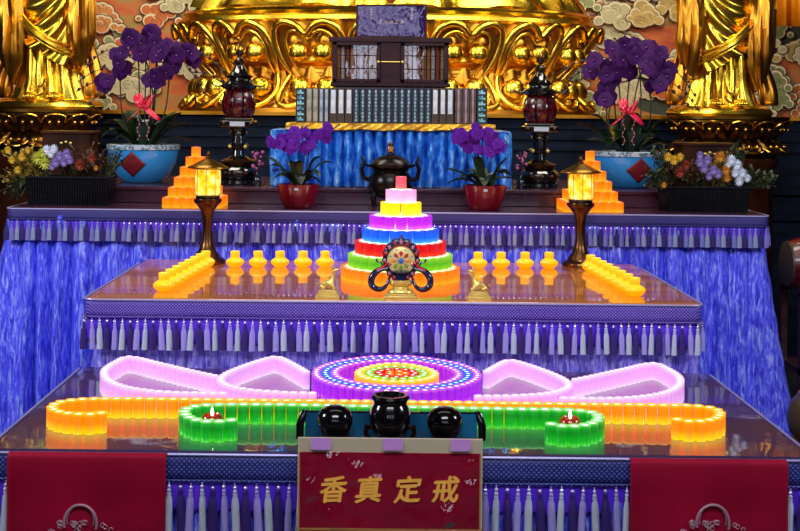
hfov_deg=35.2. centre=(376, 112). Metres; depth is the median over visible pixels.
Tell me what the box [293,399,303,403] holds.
candle cup
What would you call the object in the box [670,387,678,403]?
candle cup
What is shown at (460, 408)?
candle cup
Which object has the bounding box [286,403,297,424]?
candle cup
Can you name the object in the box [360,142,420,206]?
censer
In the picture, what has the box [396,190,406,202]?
candle cup
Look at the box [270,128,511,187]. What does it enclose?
tablecloth
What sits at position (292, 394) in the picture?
candle cup
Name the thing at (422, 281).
candle cup
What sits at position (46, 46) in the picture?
statue
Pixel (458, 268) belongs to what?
candle cup
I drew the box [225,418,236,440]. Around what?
candle cup
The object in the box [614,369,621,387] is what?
candle cup
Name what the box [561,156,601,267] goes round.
lamp
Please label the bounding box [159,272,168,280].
cup
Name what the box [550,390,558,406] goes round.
candle cup
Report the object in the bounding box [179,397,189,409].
candle cup
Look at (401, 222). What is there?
candle cup
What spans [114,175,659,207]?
altar riser
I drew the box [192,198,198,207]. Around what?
candle cup
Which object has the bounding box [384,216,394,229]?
candle cup
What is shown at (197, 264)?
candle
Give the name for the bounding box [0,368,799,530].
altar cloth
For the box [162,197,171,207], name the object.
candle cup
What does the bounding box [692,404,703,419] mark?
candle cup
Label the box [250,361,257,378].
candle cup
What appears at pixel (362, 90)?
volume
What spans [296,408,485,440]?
tray
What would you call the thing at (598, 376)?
candle cup
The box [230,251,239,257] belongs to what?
cup
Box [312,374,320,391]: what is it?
candle cup
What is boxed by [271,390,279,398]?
candle cup
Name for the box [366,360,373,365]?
candle cup
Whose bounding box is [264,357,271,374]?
candle cup
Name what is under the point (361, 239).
disc
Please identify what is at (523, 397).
candle cup
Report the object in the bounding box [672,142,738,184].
chest
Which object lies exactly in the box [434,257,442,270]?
candle cup
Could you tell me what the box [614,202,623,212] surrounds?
candle cup
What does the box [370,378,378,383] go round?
candle cup
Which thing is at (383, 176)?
bowl
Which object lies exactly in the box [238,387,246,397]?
candle cup
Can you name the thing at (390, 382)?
candle cup
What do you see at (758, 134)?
pedestal
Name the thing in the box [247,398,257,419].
candle cup
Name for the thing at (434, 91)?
volume
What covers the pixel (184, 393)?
candle cup
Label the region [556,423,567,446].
candle cup
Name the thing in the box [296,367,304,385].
candle cup
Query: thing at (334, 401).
candle cup
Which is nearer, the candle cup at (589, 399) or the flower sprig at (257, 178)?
the candle cup at (589, 399)
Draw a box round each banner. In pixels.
[6,451,167,530]
[629,458,787,530]
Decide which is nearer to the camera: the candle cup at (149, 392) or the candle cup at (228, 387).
the candle cup at (149, 392)
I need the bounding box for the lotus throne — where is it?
[170,0,604,114]
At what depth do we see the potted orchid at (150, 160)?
7.73 m
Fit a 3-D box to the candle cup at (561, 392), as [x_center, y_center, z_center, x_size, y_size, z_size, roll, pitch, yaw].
[0.689,1.078,4.742,0.033,0.070,0.034,1,0,23]
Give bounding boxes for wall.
[88,113,799,356]
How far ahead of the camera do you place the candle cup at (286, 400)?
4.52 m
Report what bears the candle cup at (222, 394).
on the altar table at (748, 435)
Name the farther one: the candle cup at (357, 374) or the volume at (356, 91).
the volume at (356, 91)
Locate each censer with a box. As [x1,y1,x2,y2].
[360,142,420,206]
[363,391,416,437]
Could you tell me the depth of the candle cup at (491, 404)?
4.51 m
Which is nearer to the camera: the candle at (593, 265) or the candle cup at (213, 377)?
the candle cup at (213, 377)
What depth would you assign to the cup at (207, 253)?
6.60 m
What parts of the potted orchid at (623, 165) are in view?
flower, flower, flower, flower, flower, flower, flower, flower, flower, flower, stem, stem, flower, flower, stem, flower, flower, flower, flower, stem, pot, flower, flower, flower, flower, stem, stem, flower, stem, flower, flower, flower, flower, flower, flower, flower, flower, flower, flower, flower, flower, flower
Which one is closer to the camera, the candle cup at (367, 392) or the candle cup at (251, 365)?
the candle cup at (367, 392)
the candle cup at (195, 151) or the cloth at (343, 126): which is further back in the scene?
the cloth at (343, 126)
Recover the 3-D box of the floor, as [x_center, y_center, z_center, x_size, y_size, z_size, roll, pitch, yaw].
[-0.021,1.975,3.800,10.400,0.150,17.600,1,0,0]
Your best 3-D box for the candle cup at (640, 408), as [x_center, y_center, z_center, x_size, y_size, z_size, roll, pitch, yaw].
[0.946,1.081,4.524,0.039,0.070,0.040,1,0,-8]
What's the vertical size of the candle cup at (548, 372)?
0.070 m
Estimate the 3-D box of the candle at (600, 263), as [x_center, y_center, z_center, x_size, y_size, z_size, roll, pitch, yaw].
[1.139,0.789,6.363,0.095,0.084,0.095,1,0,45]
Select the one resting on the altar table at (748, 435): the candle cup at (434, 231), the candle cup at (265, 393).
the candle cup at (265, 393)
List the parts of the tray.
post, glass panel, glass panel, glass panel, glass panel, post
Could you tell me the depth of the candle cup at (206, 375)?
4.95 m
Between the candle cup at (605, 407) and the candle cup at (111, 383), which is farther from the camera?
the candle cup at (111, 383)
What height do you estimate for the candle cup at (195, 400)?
0.070 m
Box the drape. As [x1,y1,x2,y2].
[776,0,799,26]
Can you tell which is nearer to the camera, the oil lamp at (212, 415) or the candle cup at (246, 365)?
the oil lamp at (212, 415)
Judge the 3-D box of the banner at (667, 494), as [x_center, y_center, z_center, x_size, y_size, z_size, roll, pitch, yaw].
[1.063,1.431,4.042,0.504,0.633,0.043,1,0,0]
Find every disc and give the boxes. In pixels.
[346,264,453,272]
[354,252,446,257]
[361,239,439,244]
[368,225,432,230]
[374,212,426,216]
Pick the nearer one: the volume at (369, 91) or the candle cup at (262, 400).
the candle cup at (262, 400)
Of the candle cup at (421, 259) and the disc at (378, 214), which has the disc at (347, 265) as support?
the candle cup at (421, 259)
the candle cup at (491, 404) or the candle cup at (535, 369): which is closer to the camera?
the candle cup at (491, 404)
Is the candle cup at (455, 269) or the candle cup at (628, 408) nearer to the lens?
the candle cup at (628, 408)
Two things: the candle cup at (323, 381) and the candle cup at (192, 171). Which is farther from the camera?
the candle cup at (192, 171)
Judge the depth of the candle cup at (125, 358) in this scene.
5.27 m
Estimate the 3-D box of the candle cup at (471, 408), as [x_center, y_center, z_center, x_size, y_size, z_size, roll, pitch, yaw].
[0.342,1.074,4.444,0.042,0.070,0.041,1,0,14]
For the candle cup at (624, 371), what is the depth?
5.13 m
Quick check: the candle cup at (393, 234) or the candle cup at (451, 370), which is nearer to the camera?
the candle cup at (451, 370)
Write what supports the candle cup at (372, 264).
on the disc
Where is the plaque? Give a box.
[356,4,426,37]
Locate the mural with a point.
(656, 20)
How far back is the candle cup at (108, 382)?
4.80 m
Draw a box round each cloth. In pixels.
[0,202,792,435]
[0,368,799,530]
[79,262,704,372]
[286,122,495,130]
[297,437,482,530]
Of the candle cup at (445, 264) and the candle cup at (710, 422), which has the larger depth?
the candle cup at (445, 264)
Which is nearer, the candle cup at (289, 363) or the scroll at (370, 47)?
the candle cup at (289, 363)
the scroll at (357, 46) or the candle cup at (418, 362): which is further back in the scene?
the scroll at (357, 46)
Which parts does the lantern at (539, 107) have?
stem, red globe, flame crown, name plate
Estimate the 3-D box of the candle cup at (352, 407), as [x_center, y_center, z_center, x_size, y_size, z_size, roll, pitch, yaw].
[-0.086,1.070,4.460,0.042,0.070,0.041,1,0,1]
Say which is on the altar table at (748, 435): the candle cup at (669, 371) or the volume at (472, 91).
the candle cup at (669, 371)
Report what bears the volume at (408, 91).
on the cloth at (343, 126)
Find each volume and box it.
[296,88,305,122]
[306,88,312,122]
[312,88,318,122]
[319,88,323,122]
[324,88,329,121]
[329,88,337,122]
[337,88,344,122]
[345,88,352,122]
[353,88,359,122]
[360,88,365,122]
[366,88,372,122]
[373,88,378,122]
[379,88,385,122]
[385,88,391,122]
[392,88,398,123]
[398,88,404,123]
[405,88,411,123]
[411,88,417,123]
[418,88,424,123]
[424,88,430,123]
[431,88,438,123]
[438,88,445,123]
[446,88,453,123]
[454,88,461,123]
[462,88,468,123]
[469,88,475,123]
[476,88,486,123]
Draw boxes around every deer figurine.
[315,263,339,297]
[467,265,491,299]
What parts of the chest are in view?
lid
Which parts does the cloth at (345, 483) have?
crimson panel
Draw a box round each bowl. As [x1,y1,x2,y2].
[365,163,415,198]
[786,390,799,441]
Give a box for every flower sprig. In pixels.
[251,149,263,185]
[515,151,527,188]
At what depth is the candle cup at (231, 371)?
5.01 m
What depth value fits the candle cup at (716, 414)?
4.36 m
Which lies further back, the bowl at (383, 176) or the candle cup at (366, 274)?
the bowl at (383, 176)
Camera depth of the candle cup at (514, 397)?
4.64 m
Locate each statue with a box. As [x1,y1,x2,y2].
[0,0,105,109]
[665,0,778,116]
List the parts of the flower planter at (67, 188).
flower, flower, flower, flower, flower, flower, flower, flower, flower, flower, flower, flower, flower, flower, flower, flower, flower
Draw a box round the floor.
[787,368,796,398]
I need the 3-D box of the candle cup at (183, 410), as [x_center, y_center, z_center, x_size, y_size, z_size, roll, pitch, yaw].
[-0.663,1.064,4.350,0.041,0.070,0.042,1,0,-7]
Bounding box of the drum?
[779,238,799,393]
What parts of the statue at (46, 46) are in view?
sash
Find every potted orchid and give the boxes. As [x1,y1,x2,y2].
[76,23,225,182]
[260,121,339,208]
[445,122,511,210]
[553,35,699,187]
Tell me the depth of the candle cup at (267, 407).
4.45 m
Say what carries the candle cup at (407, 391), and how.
on the altar table at (748, 435)
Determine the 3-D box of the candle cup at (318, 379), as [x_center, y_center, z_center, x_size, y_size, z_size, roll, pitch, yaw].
[-0.215,1.068,4.901,0.034,0.070,0.035,1,0,25]
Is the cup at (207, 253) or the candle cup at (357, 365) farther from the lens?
the cup at (207, 253)
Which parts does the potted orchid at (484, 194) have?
flower, flower, flower, flower, flower, flower, flower, pot, flower, flower, flower, flower, stem, flower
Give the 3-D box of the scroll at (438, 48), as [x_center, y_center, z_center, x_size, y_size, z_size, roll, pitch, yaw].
[0.389,-0.304,8.020,0.025,0.229,0.024,1,0,0]
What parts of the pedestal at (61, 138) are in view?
lid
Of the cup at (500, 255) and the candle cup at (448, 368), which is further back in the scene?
the cup at (500, 255)
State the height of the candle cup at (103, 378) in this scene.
0.070 m
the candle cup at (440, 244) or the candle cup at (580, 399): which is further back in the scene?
the candle cup at (440, 244)
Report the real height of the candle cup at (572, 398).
0.070 m
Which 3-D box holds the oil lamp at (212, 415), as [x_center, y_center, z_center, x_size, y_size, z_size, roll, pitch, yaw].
[-0.570,1.059,4.368,0.080,0.082,0.080,1,0,0]
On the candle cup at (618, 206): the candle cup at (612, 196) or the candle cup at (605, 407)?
the candle cup at (612, 196)
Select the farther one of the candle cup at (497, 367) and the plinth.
the plinth
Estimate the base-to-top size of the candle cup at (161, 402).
0.070 m
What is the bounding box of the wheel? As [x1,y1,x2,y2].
[368,235,433,298]
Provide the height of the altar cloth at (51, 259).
1.341 m
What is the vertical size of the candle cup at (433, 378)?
0.070 m
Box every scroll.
[337,46,340,77]
[341,46,344,78]
[346,46,349,78]
[350,46,353,78]
[355,46,358,78]
[359,46,363,78]
[364,46,367,78]
[369,46,372,78]
[373,46,376,78]
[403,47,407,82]
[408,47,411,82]
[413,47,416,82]
[417,47,420,78]
[422,47,425,78]
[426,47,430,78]
[431,47,434,78]
[436,47,439,79]
[440,47,443,79]
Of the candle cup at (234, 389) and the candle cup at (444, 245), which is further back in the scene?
the candle cup at (444, 245)
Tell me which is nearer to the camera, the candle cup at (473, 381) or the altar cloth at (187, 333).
the candle cup at (473, 381)
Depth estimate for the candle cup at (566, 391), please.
4.76 m
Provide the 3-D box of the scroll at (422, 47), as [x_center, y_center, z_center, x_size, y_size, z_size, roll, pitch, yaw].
[0.301,-0.305,8.020,0.025,0.229,0.024,1,0,0]
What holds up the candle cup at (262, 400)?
on the altar table at (748, 435)
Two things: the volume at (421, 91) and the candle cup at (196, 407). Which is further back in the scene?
the volume at (421, 91)
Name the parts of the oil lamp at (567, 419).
lamp shade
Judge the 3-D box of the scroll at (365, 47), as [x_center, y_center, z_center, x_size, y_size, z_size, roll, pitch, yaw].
[-0.067,-0.308,8.020,0.025,0.229,0.024,1,0,0]
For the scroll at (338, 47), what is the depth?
8.01 m
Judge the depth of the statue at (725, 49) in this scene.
9.02 m
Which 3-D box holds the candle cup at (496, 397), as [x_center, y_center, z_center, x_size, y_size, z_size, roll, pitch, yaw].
[0.442,1.075,4.638,0.034,0.070,0.033,1,0,-23]
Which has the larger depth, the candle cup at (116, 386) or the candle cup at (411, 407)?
the candle cup at (116, 386)
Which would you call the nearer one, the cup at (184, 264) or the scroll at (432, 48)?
the cup at (184, 264)
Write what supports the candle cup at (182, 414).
on the altar table at (748, 435)
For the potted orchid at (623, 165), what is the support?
on the altar riser
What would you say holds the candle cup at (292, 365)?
on the altar table at (748, 435)
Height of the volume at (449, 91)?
0.218 m
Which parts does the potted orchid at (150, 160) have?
flower, flower, flower, flower, flower, flower, stem, flower, flower, flower, flower, flower, flower, stem, flower, stem, pot, stem, flower, flower, flower, stem, flower, flower, flower, flower, stem, flower, stem, flower, flower, flower, flower, flower, flower, flower, flower, flower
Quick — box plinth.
[335,86,444,122]
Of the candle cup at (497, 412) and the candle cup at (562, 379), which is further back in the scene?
the candle cup at (562, 379)
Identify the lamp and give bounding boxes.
[187,151,228,264]
[201,407,222,419]
[387,0,396,4]
[559,410,581,423]
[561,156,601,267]
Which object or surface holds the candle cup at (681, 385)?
on the altar table at (748, 435)
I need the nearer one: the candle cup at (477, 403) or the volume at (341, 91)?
the candle cup at (477, 403)
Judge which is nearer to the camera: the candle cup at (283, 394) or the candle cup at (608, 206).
the candle cup at (283, 394)
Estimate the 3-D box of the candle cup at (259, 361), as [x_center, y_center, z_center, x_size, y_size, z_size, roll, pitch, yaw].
[-0.493,1.065,5.244,0.034,0.070,0.033,1,0,2]
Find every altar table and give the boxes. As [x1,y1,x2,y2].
[0,367,799,458]
[10,202,766,215]
[88,259,697,304]
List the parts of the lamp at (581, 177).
amber glass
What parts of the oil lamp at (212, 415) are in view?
lamp shade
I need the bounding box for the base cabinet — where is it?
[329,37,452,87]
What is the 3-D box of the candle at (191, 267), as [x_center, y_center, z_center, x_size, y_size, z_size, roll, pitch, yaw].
[-0.927,0.768,6.234,0.095,0.084,0.095,1,0,-20]
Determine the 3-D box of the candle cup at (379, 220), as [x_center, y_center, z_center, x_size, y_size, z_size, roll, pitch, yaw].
[0.016,0.535,6.158,0.053,0.060,0.054,1,0,-2]
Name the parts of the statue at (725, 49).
sash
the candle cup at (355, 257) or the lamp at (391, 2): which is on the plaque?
the lamp at (391, 2)
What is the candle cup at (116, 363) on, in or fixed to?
on the altar table at (748, 435)
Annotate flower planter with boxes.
[0,141,130,205]
[638,138,778,212]
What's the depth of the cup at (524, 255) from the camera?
6.70 m
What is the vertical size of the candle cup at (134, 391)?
0.070 m
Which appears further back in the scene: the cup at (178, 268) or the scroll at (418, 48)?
the scroll at (418, 48)
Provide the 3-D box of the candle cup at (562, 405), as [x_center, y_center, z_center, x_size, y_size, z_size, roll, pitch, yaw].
[0.659,1.077,4.526,0.039,0.070,0.040,1,0,-17]
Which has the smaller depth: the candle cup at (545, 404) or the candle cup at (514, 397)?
the candle cup at (545, 404)
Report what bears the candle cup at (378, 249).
on the disc
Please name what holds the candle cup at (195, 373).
on the altar table at (748, 435)
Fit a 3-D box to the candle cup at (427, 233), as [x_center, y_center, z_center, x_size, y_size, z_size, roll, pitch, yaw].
[0.244,0.601,6.135,0.053,0.060,0.054,1,0,-1]
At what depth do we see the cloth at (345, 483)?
3.85 m
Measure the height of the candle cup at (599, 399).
0.070 m
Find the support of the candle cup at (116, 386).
on the altar table at (748, 435)
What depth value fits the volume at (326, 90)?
7.62 m
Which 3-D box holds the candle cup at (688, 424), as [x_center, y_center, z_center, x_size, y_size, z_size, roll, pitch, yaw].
[1.062,1.082,4.289,0.039,0.070,0.040,1,0,-38]
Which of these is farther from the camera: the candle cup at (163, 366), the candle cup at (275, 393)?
the candle cup at (163, 366)
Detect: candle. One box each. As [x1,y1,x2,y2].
[153,272,174,291]
[165,268,180,287]
[172,265,186,283]
[178,262,192,279]
[184,259,198,276]
[190,256,204,272]
[196,253,209,269]
[201,250,214,266]
[226,251,243,266]
[249,251,266,266]
[271,251,288,266]
[294,251,311,266]
[316,251,333,266]
[469,252,486,267]
[492,252,509,267]
[516,252,533,267]
[540,252,557,267]
[581,255,595,270]
[587,257,600,273]
[592,260,606,277]
[598,263,612,280]
[604,266,619,284]
[610,270,625,287]
[617,273,632,291]
[624,277,645,296]
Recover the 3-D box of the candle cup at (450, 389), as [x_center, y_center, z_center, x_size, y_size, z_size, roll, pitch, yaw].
[0.277,1.073,4.776,0.034,0.070,0.035,1,0,14]
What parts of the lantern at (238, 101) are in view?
name plate, stem, red globe, flame crown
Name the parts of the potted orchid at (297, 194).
flower, flower, flower, flower, flower, flower, flower, flower, pot, flower, flower, flower, flower, flower, stem, flower, flower, flower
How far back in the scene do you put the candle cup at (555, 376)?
4.99 m
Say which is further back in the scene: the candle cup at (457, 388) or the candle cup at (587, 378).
the candle cup at (587, 378)
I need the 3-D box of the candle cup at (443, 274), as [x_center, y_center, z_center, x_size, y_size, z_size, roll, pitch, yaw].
[0.316,0.793,6.061,0.054,0.060,0.053,1,0,-12]
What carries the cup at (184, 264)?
on the candle at (185, 270)
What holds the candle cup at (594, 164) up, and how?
on the candle cup at (600, 177)
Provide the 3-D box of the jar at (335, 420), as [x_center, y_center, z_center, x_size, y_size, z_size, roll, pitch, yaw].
[-0.130,0.980,3.952,0.113,0.124,0.113,1,0,45]
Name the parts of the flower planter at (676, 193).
flower, flower, flower, flower, flower, flower, flower, flower, flower, flower, flower, flower, flower, flower, flower, flower, flower, flower, flower, flower, flower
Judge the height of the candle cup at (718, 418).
0.070 m
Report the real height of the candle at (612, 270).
0.084 m
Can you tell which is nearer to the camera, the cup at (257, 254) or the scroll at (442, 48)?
the cup at (257, 254)
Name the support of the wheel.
on the altar table at (513, 283)
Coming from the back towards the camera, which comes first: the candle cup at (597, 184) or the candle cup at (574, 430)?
the candle cup at (597, 184)
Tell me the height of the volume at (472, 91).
0.219 m
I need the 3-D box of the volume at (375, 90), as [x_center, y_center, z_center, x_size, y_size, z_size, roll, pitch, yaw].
[-0.005,-0.042,7.739,0.036,0.213,0.242,1,0,0]
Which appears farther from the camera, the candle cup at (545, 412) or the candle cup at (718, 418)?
the candle cup at (545, 412)
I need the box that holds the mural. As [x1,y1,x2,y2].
[0,0,799,116]
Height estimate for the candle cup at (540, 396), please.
0.070 m
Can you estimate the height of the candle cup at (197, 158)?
0.056 m
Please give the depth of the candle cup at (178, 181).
7.13 m
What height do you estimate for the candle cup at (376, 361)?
0.070 m
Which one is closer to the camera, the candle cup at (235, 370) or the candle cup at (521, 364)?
the candle cup at (235, 370)
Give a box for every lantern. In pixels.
[212,43,265,184]
[513,51,566,187]
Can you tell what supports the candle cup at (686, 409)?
on the altar table at (748, 435)
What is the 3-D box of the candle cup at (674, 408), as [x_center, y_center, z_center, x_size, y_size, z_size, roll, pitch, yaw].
[1.070,1.082,4.521,0.040,0.070,0.039,1,0,19]
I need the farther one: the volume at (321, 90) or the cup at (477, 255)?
the volume at (321, 90)
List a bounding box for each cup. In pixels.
[46,405,57,426]
[48,407,59,429]
[49,402,59,407]
[53,409,64,431]
[55,400,66,410]
[62,411,73,433]
[66,398,76,411]
[72,412,83,434]
[77,397,87,412]
[84,412,95,434]
[88,397,98,411]
[95,411,106,433]
[99,397,110,417]
[100,373,108,391]
[101,375,109,393]
[102,377,110,395]
[103,366,110,376]
[104,378,112,396]
[105,365,112,378]
[107,363,114,379]
[107,380,115,396]
[110,361,117,379]
[110,382,118,397]
[111,397,121,418]
[113,360,120,377]
[114,383,122,396]
[116,358,123,375]
[119,357,126,374]
[119,385,127,397]
[122,397,132,418]
[125,356,132,373]
[125,386,132,396]
[131,387,139,397]
[132,356,138,373]
[133,397,144,418]
[137,357,144,375]
[138,388,146,408]
[142,358,149,376]
[145,397,155,418]
[146,360,153,377]
[146,389,154,396]
[151,361,158,378]
[154,390,162,397]
[156,362,163,380]
[156,397,166,418]
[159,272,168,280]
[161,363,168,381]
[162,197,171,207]
[163,390,171,397]
[165,268,175,276]
[166,364,173,382]
[167,397,178,418]
[168,187,177,196]
[171,366,179,384]
[172,197,181,207]
[172,265,181,272]
[172,391,180,410]
[174,177,182,186]
[176,367,184,385]
[178,187,187,197]
[178,262,188,269]
[178,409,190,430]
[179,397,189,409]
[179,412,191,434]
[180,167,188,176]
[181,391,189,397]
[181,406,192,414]
[182,197,191,207]
[182,368,189,386]
[183,415,195,437]
[184,177,192,186]
[184,259,193,266]
[186,157,194,166]
[187,369,194,387]
[188,187,195,197]
[189,404,200,417]
[190,169,194,176]
[190,256,199,263]
[190,391,198,397]
[190,397,200,404]
[190,417,201,440]
[191,147,200,156]
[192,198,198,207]
[193,371,200,389]
[196,157,204,162]
[196,253,204,260]
[198,372,206,390]
[199,391,207,398]
[200,419,212,442]
[201,250,210,257]
[201,397,212,404]
[201,403,212,416]
[204,373,211,391]
[208,391,216,398]
[210,374,217,391]
[213,398,223,402]
[213,402,224,419]
[213,419,225,442]
[216,379,224,397]
[218,381,226,391]
[218,391,226,398]
[221,383,229,391]
[222,372,230,383]
[224,398,234,403]
[225,402,236,418]
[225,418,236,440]
[226,370,233,384]
[226,384,234,397]
[229,369,237,385]
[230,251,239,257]
[231,386,239,402]
[233,367,240,385]
[236,398,246,416]
[237,365,244,383]
[237,402,248,424]
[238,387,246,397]
[242,364,248,382]
[245,388,253,398]
[246,362,253,380]
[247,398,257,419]
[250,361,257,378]
[250,402,261,424]
[253,251,262,257]
[254,360,261,377]
[254,389,261,399]
[258,398,268,419]
[259,358,266,375]
[262,390,270,401]
[262,402,273,424]
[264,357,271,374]
[269,356,275,373]
[270,398,280,403]
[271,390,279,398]
[274,402,285,424]
[275,251,284,257]
[276,356,283,373]
[279,358,286,375]
[280,391,288,398]
[281,398,291,403]
[282,359,289,376]
[285,361,292,378]
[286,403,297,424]
[288,362,295,380]
[289,391,297,402]
[291,364,298,381]
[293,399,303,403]
[294,365,301,383]
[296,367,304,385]
[298,251,307,257]
[298,391,306,399]
[298,403,309,424]
[299,368,306,386]
[302,370,309,388]
[304,399,314,404]
[308,391,316,399]
[310,403,321,409]
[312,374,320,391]
[314,376,322,391]
[315,399,325,404]
[317,377,325,396]
[320,251,329,257]
[321,379,329,398]
[326,381,334,400]
[327,399,337,403]
[331,383,339,399]
[336,366,344,376]
[338,384,346,399]
[338,399,348,406]
[341,266,346,278]
[341,364,348,378]
[343,267,349,280]
[346,385,354,403]
[347,268,355,281]
[347,363,354,379]
[347,404,357,410]
[349,254,355,266]
[349,399,359,410]
[352,362,360,371]
[353,255,359,267]
[354,270,362,283]
[354,387,362,403]
[355,240,360,252]
[355,373,363,381]
[358,241,366,254]
[358,375,366,381]
[359,256,367,269]
[359,361,366,367]
[359,404,369,410]
[361,399,371,410]
[362,227,367,239]
[363,271,370,284]
[363,377,371,382]
[363,388,371,399]
[364,228,369,240]
[364,243,373,255]
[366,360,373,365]
[368,257,377,270]
[369,215,376,227]
[370,229,378,241]
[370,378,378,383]
[372,388,380,393]
[373,243,383,256]
[374,216,384,228]
[374,359,381,364]
[375,272,383,285]
[379,230,389,242]
[379,379,387,384]
[381,202,388,214]
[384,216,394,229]
[384,272,391,285]
[386,189,395,201]
[388,380,396,385]
[389,203,399,215]
[390,230,400,241]
[391,358,398,364]
[396,176,405,188]
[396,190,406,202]
[396,217,406,229]
[398,380,406,386]
[399,359,407,365]
[401,389,410,399]
[402,203,412,215]
[402,231,412,242]
[406,189,416,201]
[407,217,418,229]
[407,379,415,385]
[407,400,416,404]
[408,359,415,363]
[408,405,418,410]
[410,273,418,286]
[411,389,419,404]
[413,202,420,214]
[413,230,423,243]
[415,379,423,384]
[416,258,423,271]
[416,360,423,364]
[418,216,427,228]
[418,244,428,256]
[418,273,426,285]
[418,400,428,405]
[419,405,430,411]
[420,388,429,400]
[422,377,430,383]
[423,230,431,242]
[423,258,433,270]
[423,361,430,367]
[427,215,431,227]
[427,376,435,383]
[429,243,437,256]
[429,388,438,400]
[429,400,439,405]
[430,229,437,241]
[430,272,439,284]
[430,362,437,369]
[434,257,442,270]
[436,364,444,381]
[437,242,443,255]
[438,387,446,405]
[439,271,447,283]
[440,241,445,253]
[441,256,448,268]
[441,400,451,405]
[442,365,449,380]
[445,255,451,267]
[446,270,453,282]
[446,386,453,401]
[447,367,454,378]
[450,268,457,281]
[450,368,458,377]
[452,384,460,400]
[452,400,462,408]
[454,267,459,279]
[456,406,466,411]
[458,383,466,401]
[463,381,471,400]
[463,401,473,411]
[468,380,475,399]
[468,406,479,427]
[470,378,478,393]
[472,376,480,394]
[473,374,481,392]
[474,252,482,258]
[474,394,482,405]
[475,401,485,407]
[480,406,491,428]
[483,370,490,388]
[483,394,491,401]
[485,368,492,386]
[486,401,496,407]
[488,367,495,384]
[491,365,498,383]
[492,394,500,405]
[492,406,503,428]
[493,364,500,381]
[496,362,503,380]
[497,252,505,258]
[498,401,508,407]
[499,361,506,378]
[502,359,509,377]
[502,394,510,401]
[504,407,515,428]
[509,359,515,376]
[509,401,519,407]
[511,394,519,401]
[514,360,521,378]
[516,407,527,428]
[519,362,526,379]
[519,394,527,402]
[520,252,529,258]
[520,401,531,407]
[524,363,531,381]
[528,393,536,402]
[528,407,539,429]
[529,365,536,382]
[532,401,542,407]
[533,366,540,384]
[536,392,544,401]
[538,368,545,386]
[539,407,550,429]
[542,370,549,387]
[543,402,553,407]
[544,391,552,401]
[545,252,553,258]
[545,422,556,444]
[546,371,553,389]
[550,373,558,390]
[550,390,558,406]
[551,407,562,423]
[554,375,561,389]
[555,402,565,408]
[556,389,563,396]
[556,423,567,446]
[558,376,565,388]
[559,396,567,402]
[560,378,568,387]
[560,387,568,396]
[563,386,571,401]
[563,408,574,415]
[564,201,571,211]
[566,402,576,408]
[568,424,580,447]
[569,396,577,402]
[571,378,579,396]
[575,408,585,422]
[577,377,584,395]
[577,402,588,409]
[578,396,586,401]
[579,423,590,445]
[583,376,590,394]
[585,151,594,160]
[585,410,596,422]
[586,255,595,261]
[586,421,597,443]
[587,397,595,402]
[588,375,595,393]
[589,402,599,412]
[591,161,599,170]
[591,413,602,418]
[591,418,602,441]
[592,191,597,201]
[592,257,600,264]
[592,415,604,437]
[593,373,601,392]
[594,181,601,191]
[594,202,603,211]
[596,397,605,402]
[597,171,605,180]
[597,260,606,267]
[598,192,607,201]
[599,372,606,390]
[600,402,611,423]
[602,181,611,191]
[603,263,612,270]
[604,202,613,211]
[604,371,611,389]
[605,397,614,417]
[608,192,617,201]
[609,266,619,274]
[609,370,616,388]
[612,402,622,423]
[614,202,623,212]
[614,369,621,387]
[614,396,623,402]
[616,270,625,277]
[619,368,626,386]
[622,273,632,281]
[623,396,631,402]
[623,403,633,423]
[624,367,631,384]
[628,366,635,383]
[629,277,639,285]
[631,395,639,410]
[633,365,640,382]
[634,403,645,424]
[638,363,645,381]
[639,395,647,403]
[643,362,650,380]
[646,394,654,402]
[646,403,656,424]
[649,362,656,379]
[652,393,660,412]
[655,363,662,380]
[657,403,668,424]
[658,391,666,402]
[659,365,666,382]
[662,366,669,384]
[663,390,671,403]
[665,368,672,386]
[667,389,675,402]
[668,370,675,387]
[669,403,680,423]
[670,371,678,386]
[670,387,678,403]
[671,417,682,439]
[672,385,680,404]
[673,373,680,384]
[674,384,682,402]
[675,382,683,400]
[681,403,691,418]
[683,419,694,441]
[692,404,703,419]
[694,419,705,441]
[704,405,714,417]
[704,418,715,440]
[710,416,721,438]
[711,408,722,415]
[713,413,724,435]
[714,411,725,431]
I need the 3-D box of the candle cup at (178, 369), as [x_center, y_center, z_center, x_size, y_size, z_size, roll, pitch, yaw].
[-0.790,1.062,5.077,0.034,0.070,0.033,1,0,44]
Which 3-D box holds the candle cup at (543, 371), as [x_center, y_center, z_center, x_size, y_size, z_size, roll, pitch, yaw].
[0.686,1.078,5.099,0.033,0.070,0.034,1,0,3]
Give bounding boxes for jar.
[317,404,352,436]
[427,406,462,438]
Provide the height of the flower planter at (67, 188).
0.364 m
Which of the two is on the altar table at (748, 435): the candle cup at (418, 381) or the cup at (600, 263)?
the candle cup at (418, 381)
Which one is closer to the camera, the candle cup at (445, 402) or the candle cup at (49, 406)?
the candle cup at (49, 406)
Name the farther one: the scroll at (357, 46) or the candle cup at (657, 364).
the scroll at (357, 46)
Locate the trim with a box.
[101,110,799,120]
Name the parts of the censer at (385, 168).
handle, lid, handle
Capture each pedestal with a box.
[0,109,101,253]
[40,130,100,174]
[666,116,793,285]
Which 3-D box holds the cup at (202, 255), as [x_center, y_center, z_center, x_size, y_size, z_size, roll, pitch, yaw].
[-0.907,0.744,6.491,0.050,0.036,0.050,1,0,-10]
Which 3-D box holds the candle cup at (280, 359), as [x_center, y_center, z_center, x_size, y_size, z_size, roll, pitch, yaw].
[-0.392,1.066,5.292,0.033,0.070,0.034,1,0,-21]
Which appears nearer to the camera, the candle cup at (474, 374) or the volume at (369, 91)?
the candle cup at (474, 374)

